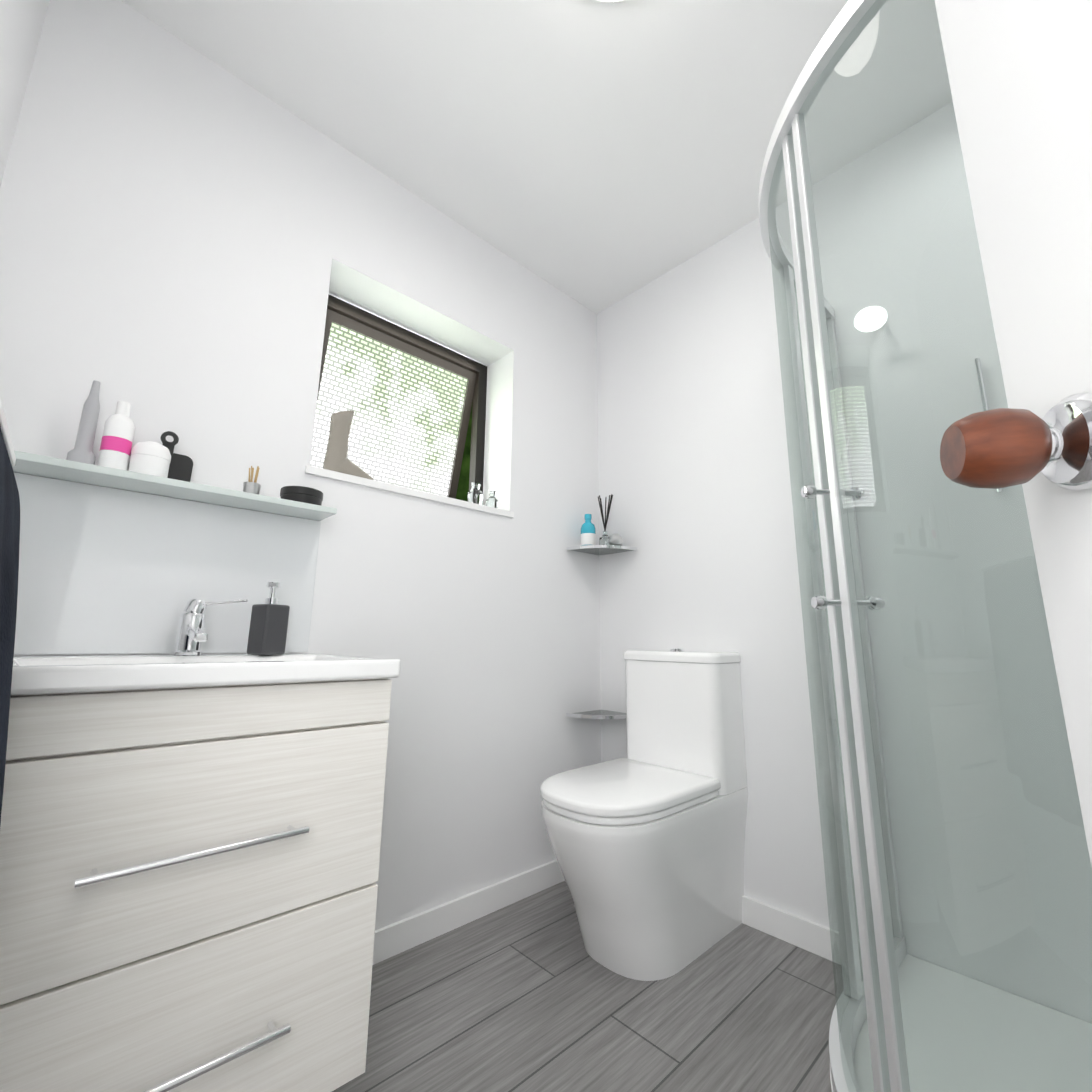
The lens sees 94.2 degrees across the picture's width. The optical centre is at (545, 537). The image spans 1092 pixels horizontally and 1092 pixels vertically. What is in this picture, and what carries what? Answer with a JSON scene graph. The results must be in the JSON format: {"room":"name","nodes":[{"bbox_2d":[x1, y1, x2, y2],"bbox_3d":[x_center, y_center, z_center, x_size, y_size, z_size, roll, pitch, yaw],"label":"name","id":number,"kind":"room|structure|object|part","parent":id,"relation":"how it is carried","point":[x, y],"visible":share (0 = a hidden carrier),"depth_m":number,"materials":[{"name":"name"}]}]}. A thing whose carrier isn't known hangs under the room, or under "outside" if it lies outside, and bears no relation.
{"room":"bathroom","nodes":[
{"label":"bathroom","id":0,"kind":"room"},
{"bbox_2d":[0,0,49,186],"bbox_3d":[-0.540,-0.313,0.241,0.100,2.400,1.891,11,-15,-42],"label":"wall","id":1,"kind":"structure","parent":0,"point":[21,23],"depth_m":1.02,"materials":[{"name":"white paint"}]},
{"bbox_2d":[0,399,19,823],"bbox_3d":[-0.596,0.179,0.441,0.223,0.670,0.495,11,-15,-42],"label":"towel","id":2,"kind":"object","parent":1,"relation":"attached to","point":[9,528],"visible":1,"depth_m":0.49,"materials":[{"name":"black fabric"}]},
{"bbox_2d":[935,0,1091,867],"bbox_3d":[0.215,-0.153,0.009,0.104,1.988,0.785,-3,-12,17],"label":"door","id":3,"kind":"structure","parent":1,"relation":"in","point":[1020,75],"depth_m":0.33,"materials":[{"name":"white paint"}]},
{"bbox_3d":[0.281,-0.056,0.318,0.046,0.050,0.050,-3,-12,17],"label":"inside door knob","id":4,"kind":"part","parent":3,"relation":"part of","materials":[{"name":"brown wood"}]},
{"bbox_2d":[1041,392,1091,490],"bbox_3d":[0.313,-0.057,0.308,0.020,0.058,0.058,-3,-12,17],"label":"rose","id":5,"kind":"object","parent":3,"relation":"attached to","point":[1068,421],"visible":0.71,"depth_m":0.30,"materials":[{"name":"silver metal"}]},
{"bbox_2d":[0,0,600,929],"bbox_3d":[-1.062,-0.130,1.181,3.588,2.400,0.220,11,-15,-42],"label":"wall","id":6,"kind":"structure","parent":0,"point":[190,238],"depth_m":1.48,"materials":[{"name":"white paint"}]},
{"bbox_2d":[14,473,320,654],"bbox_3d":[-0.880,0.081,1.155,0.680,0.356,0.006,11,-15,-42],"label":"backsplash","id":7,"kind":"structure","parent":6,"relation":"attached to","point":[104,570],"depth_m":1.13,"materials":[{"name":"white"}]},
{"bbox_2d":[12,451,336,520],"bbox_3d":[-0.838,-0.110,1.149,0.678,0.015,0.124,11,-15,-42],"label":"shelf","id":8,"kind":"object","parent":6,"relation":"attached to","point":[55,468],"visible":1,"depth_m":1.11,"materials":[{"name":"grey glass"}]},
{"bbox_2d":[66,380,100,464],"bbox_3d":[-0.959,-0.237,1.063,0.044,0.195,0.044,11,-15,-42],"label":"electric toothbrush","id":9,"kind":"object","parent":8,"relation":"on","point":[81,451],"visible":0.83,"depth_m":1.05,"materials":[{"name":"grey plastic"}]},
{"bbox_2d":[97,401,134,470],"bbox_3d":[-0.919,-0.215,1.089,0.050,0.163,0.050,11,-15,-42],"label":"bottle","id":10,"kind":"object","parent":8,"relation":"on","point":[117,441],"visible":0.9,"depth_m":1.07,"materials":[{"name":"white plastic"}]},
{"bbox_2d":[128,441,170,477],"bbox_3d":[-0.869,-0.169,1.115,0.070,0.084,0.070,11,-15,-42],"label":"jar","id":11,"kind":"object","parent":8,"relation":"on","point":[151,458],"visible":0.85,"depth_m":1.09,"materials":[{"name":"white plastic"}]},
{"bbox_2d":[160,431,192,481],"bbox_3d":[-0.879,-0.181,1.173,0.105,0.133,0.008,11,-5,-42],"label":"mirror","id":12,"kind":"object","parent":8,"relation":"on","point":[180,467],"visible":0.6,"depth_m":1.18,"materials":[{"name":"black plastic"}]},
{"bbox_2d":[243,466,260,493],"bbox_3d":[-0.725,-0.139,1.253,0.038,0.081,0.038,11,-15,-42],"label":"cup","id":13,"kind":"object","parent":8,"relation":"on","point":[249,486],"visible":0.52,"depth_m":1.24,"materials":[{"name":"silver metal"}]},
{"bbox_2d":[280,486,322,505],"bbox_3d":[-0.641,-0.102,1.330,0.102,0.042,0.102,11,-15,-42],"label":"tin","id":14,"kind":"object","parent":8,"relation":"on","point":[303,494],"visible":0.67,"depth_m":1.29,"materials":[{"name":"black plastic"}]},
{"bbox_2d":[310,294,486,498],"bbox_3d":[-0.573,-0.442,1.916,0.719,0.668,0.170,11,-15,-42],"label":"window","id":15,"kind":"structure","parent":6,"relation":"in","point":[407,409],"depth_m":1.93,"materials":[{"name":"glass"}]},
{"bbox_3d":[-0.577,-0.449,1.921,0.631,0.580,0.030,11,-2,-42],"label":"window sash","id":16,"kind":"part","parent":15,"relation":"part of","materials":[{"name":"glass"}]},
{"bbox_2d":[305,465,513,517],"bbox_3d":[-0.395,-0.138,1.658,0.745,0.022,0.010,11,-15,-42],"label":"window sill","id":17,"kind":"structure","parent":6,"relation":"attached to","point":[330,474],"depth_m":1.60,"materials":[{"name":"white paint"}]},
{"bbox_2d":[323,410,373,479],"bbox_3d":[-0.600,-0.285,1.568,0.156,0.223,0.048,11,-15,-42],"label":"ornament","id":18,"kind":"object","parent":17,"relation":"on","point":[336,459],"visible":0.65,"depth_m":1.53,"materials":[{"name":"beige"}]},
{"bbox_2d":[467,482,482,504],"bbox_3d":[-0.260,-0.155,1.868,0.055,0.095,0.056,11,-15,-42],"label":"bottle","id":19,"kind":"object","parent":17,"relation":"on","point":[475,493],"visible":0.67,"depth_m":1.85,"materials":[{"name":"clear glass"}]},
{"bbox_2d":[486,491,497,507],"bbox_3d":[-0.202,-0.138,1.905,0.043,0.076,0.044,11,-15,-42],"label":"bottle","id":20,"kind":"object","parent":17,"relation":"on","point":[491,500],"visible":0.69,"depth_m":1.89,"materials":[{"name":"clear glass"}]},
{"bbox_2d":[373,859,564,964],"bbox_3d":[-0.466,1.097,1.354,1.898,0.074,0.012,11,-15,-42],"label":"skirting board","id":21,"kind":"object","parent":6,"relation":"attached to","point":[396,938],"depth_m":1.54,"materials":[{"name":"white wood"}]},
{"bbox_2d":[566,710,625,718],"bbox_3d":[0.222,0.682,1.953,0.204,0.012,0.204,11,-15,-42],"label":"corner shelf","id":22,"kind":"object","parent":6,"relation":"attached to","point":[600,714],"visible":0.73,"depth_m":1.94,"materials":[{"name":"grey glass"}]},
{"bbox_2d":[567,545,636,555],"bbox_3d":[0.229,0.045,2.081,0.204,0.012,0.204,11,-15,-42],"label":"corner shelf","id":23,"kind":"object","parent":6,"relation":"attached to","point":[599,550],"visible":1,"depth_m":2.07,"materials":[{"name":"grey glass"}]},
{"bbox_2d":[581,514,595,545],"bbox_3d":[0.175,-0.027,2.113,0.063,0.146,0.063,11,-15,-42],"label":"bottle","id":24,"kind":"object","parent":23,"relation":"on","point":[588,532],"visible":0.77,"depth_m":2.09,"materials":[{"name":"teal plastic"}]},
{"bbox_3d":[0.229,0.045,2.081,0.204,0.012,0.204,11,-15,-42],"label":"rail","id":25,"kind":"part","parent":23,"relation":"part of","materials":[{"name":"silver metal"}]},
{"bbox_2d":[598,494,612,544],"bbox_3d":[0.245,-0.066,2.128,0.048,0.231,0.077,11,-15,-42],"label":"reed diffuser","id":26,"kind":"object","parent":23,"relation":"on","point":[604,538],"visible":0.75,"depth_m":2.12,"materials":[{"name":"clear glass"}]},
{"bbox_2d":[609,534,622,545],"bbox_3d":[0.285,0.013,2.074,0.058,0.056,0.058,11,-15,-42],"label":"jar","id":27,"kind":"object","parent":23,"relation":"on","point":[615,539],"visible":0.73,"depth_m":2.05,"materials":[{"name":"clear glass"}]},
{"bbox_2d":[122,0,952,313],"bbox_3d":[-0.397,-1.500,0.672,3.688,0.100,2.231,11,-15,-42],"label":"ceiling","id":28,"kind":"structure","parent":0,"point":[594,156],"depth_m":1.48,"materials":[{"name":"white paint"}]},
{"bbox_2d":[597,0,622,1],"bbox_3d":[0.154,-1.314,1.087,0.300,0.088,0.300,11,-15,-42],"label":"ceiling light","id":29,"kind":"object","parent":28,"relation":"attached to","point":[609,0],"visible":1,"depth_m":1.24,"materials":[{"name":"white plastic"}]},
{"bbox_2d":[332,881,843,1091],"bbox_3d":[-0.424,0.952,0.181,3.688,0.100,2.231,11,-15,-42],"label":"floor","id":30,"kind":"structure","parent":0,"point":[529,994],"depth_m":1.17,"materials":[{"name":"grey wood"}]},
{"bbox_2d":[0,599,400,1091],"bbox_3d":[-0.672,0.567,0.916,0.600,0.938,0.498,11,-15,-42],"label":"bathroom vanity","id":31,"kind":"object","parent":30,"relation":"on","point":[190,839],"visible":1,"depth_m":0.76,"materials":[{"name":"white wood"}]},
{"bbox_3d":[-0.607,0.453,0.682,0.008,0.008,0.030,11,-15,-42],"label":"handle post","id":32,"kind":"part","parent":31,"relation":"part of","materials":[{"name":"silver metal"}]},
{"bbox_3d":[-0.508,0.748,0.699,0.290,0.012,0.012,11,-15,-42],"label":"handle","id":33,"kind":"part","parent":31,"relation":"part of","materials":[{"name":"silver metal"}]},
{"bbox_3d":[-0.505,0.469,0.754,0.290,0.012,0.012,11,-15,-42],"label":"handle","id":34,"kind":"part","parent":31,"relation":"part of","materials":[{"name":"silver metal"}]},
{"bbox_2d":[171,599,247,655],"bbox_3d":[-0.729,0.194,1.120,0.133,0.128,0.154,11,-15,-42],"label":"tap","id":35,"kind":"object","parent":31,"relation":"on","point":[191,634],"depth_m":1.11,"materials":[{"name":"silver metal"}]},
{"bbox_2d":[247,582,289,654],"bbox_3d":[-0.650,0.189,1.196,0.073,0.168,0.078,11,-15,-42],"label":"soap dispenser","id":36,"kind":"object","parent":31,"relation":"on","point":[268,628],"visible":1,"depth_m":1.17,"materials":[{"name":"grey plastic"}]},
{"bbox_3d":[-0.427,0.768,0.793,0.008,0.008,0.030,11,-15,-42],"label":"handle post","id":37,"kind":"part","parent":31,"relation":"part of","materials":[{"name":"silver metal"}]},
{"bbox_3d":[-0.424,0.489,0.849,0.008,0.008,0.030,11,-15,-42],"label":"handle post","id":38,"kind":"part","parent":31,"relation":"part of","materials":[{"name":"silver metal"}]},
{"bbox_2d":[540,648,747,980],"bbox_3d":[0.279,0.759,1.539,0.655,0.826,0.380,11,-15,-42],"label":"toilet","id":39,"kind":"object","parent":30,"relation":"on","point":[646,836],"visible":1,"depth_m":1.41,"materials":[{"name":"white ceramic"}]},
{"bbox_3d":[0.220,0.752,1.484,0.477,0.018,0.362,11,-15,-42],"label":"seat","id":40,"kind":"part","parent":39,"relation":"part of","materials":[{"name":"white plastic"}]},
{"bbox_3d":[0.218,0.725,1.487,0.487,0.033,0.374,11,-15,-42],"label":"lid","id":41,"kind":"part","parent":39,"relation":"part of","materials":[{"name":"white plastic"}]},
{"bbox_3d":[0.460,0.414,1.777,0.171,0.034,0.380,11,-15,-42],"label":"cistern lid","id":42,"kind":"part","parent":39,"relation":"part of","materials":[{"name":"white ceramic"}]},
{"bbox_2d":[758,0,1091,1091],"bbox_3d":[0.875,0.076,0.843,0.914,1.905,0.917,11,-15,-42],"label":"shower","id":43,"kind":"object","parent":30,"relation":"on","point":[902,1020],"visible":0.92,"depth_m":0.92,"materials":[{"name":"clear glass"}]},
{"bbox_3d":[0.886,-0.841,1.026,0.910,0.035,0.915,11,-15,-42],"label":"head rail","id":44,"kind":"part","parent":43,"relation":"part of","materials":[{"name":"silver metal"}]},
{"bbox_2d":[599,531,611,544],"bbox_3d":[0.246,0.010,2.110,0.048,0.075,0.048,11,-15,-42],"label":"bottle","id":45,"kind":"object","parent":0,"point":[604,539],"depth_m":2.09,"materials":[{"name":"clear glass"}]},
{"bbox_2d":[597,102,1091,1023],"bbox_3d":[0.966,-0.035,1.542,0.120,2.400,2.011,11,-15,-42],"label":"wall","id":46,"kind":"structure","parent":0,"point":[695,476],"depth_m":1.50,"materials":[{"name":"white paint"}]},
{"bbox_2d":[742,895,861,965],"bbox_3d":[0.558,1.163,1.632,0.012,0.074,0.972,11,-15,-42],"label":"skirting board","id":47,"kind":"object","parent":46,"relation":"attached to","point":[802,933],"depth_m":1.47,"materials":[{"name":"white wood"}]},
{"label":"outside","id":48,"kind":"structure","parent":0,"visible":0},
{"bbox_2d":[456,401,472,500],"bbox_3d":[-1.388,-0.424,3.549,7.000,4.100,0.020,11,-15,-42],"label":"garden","id":49,"kind":"object","parent":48,"point":[462,489],"depth_m":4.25,"materials":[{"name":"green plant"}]}
]}

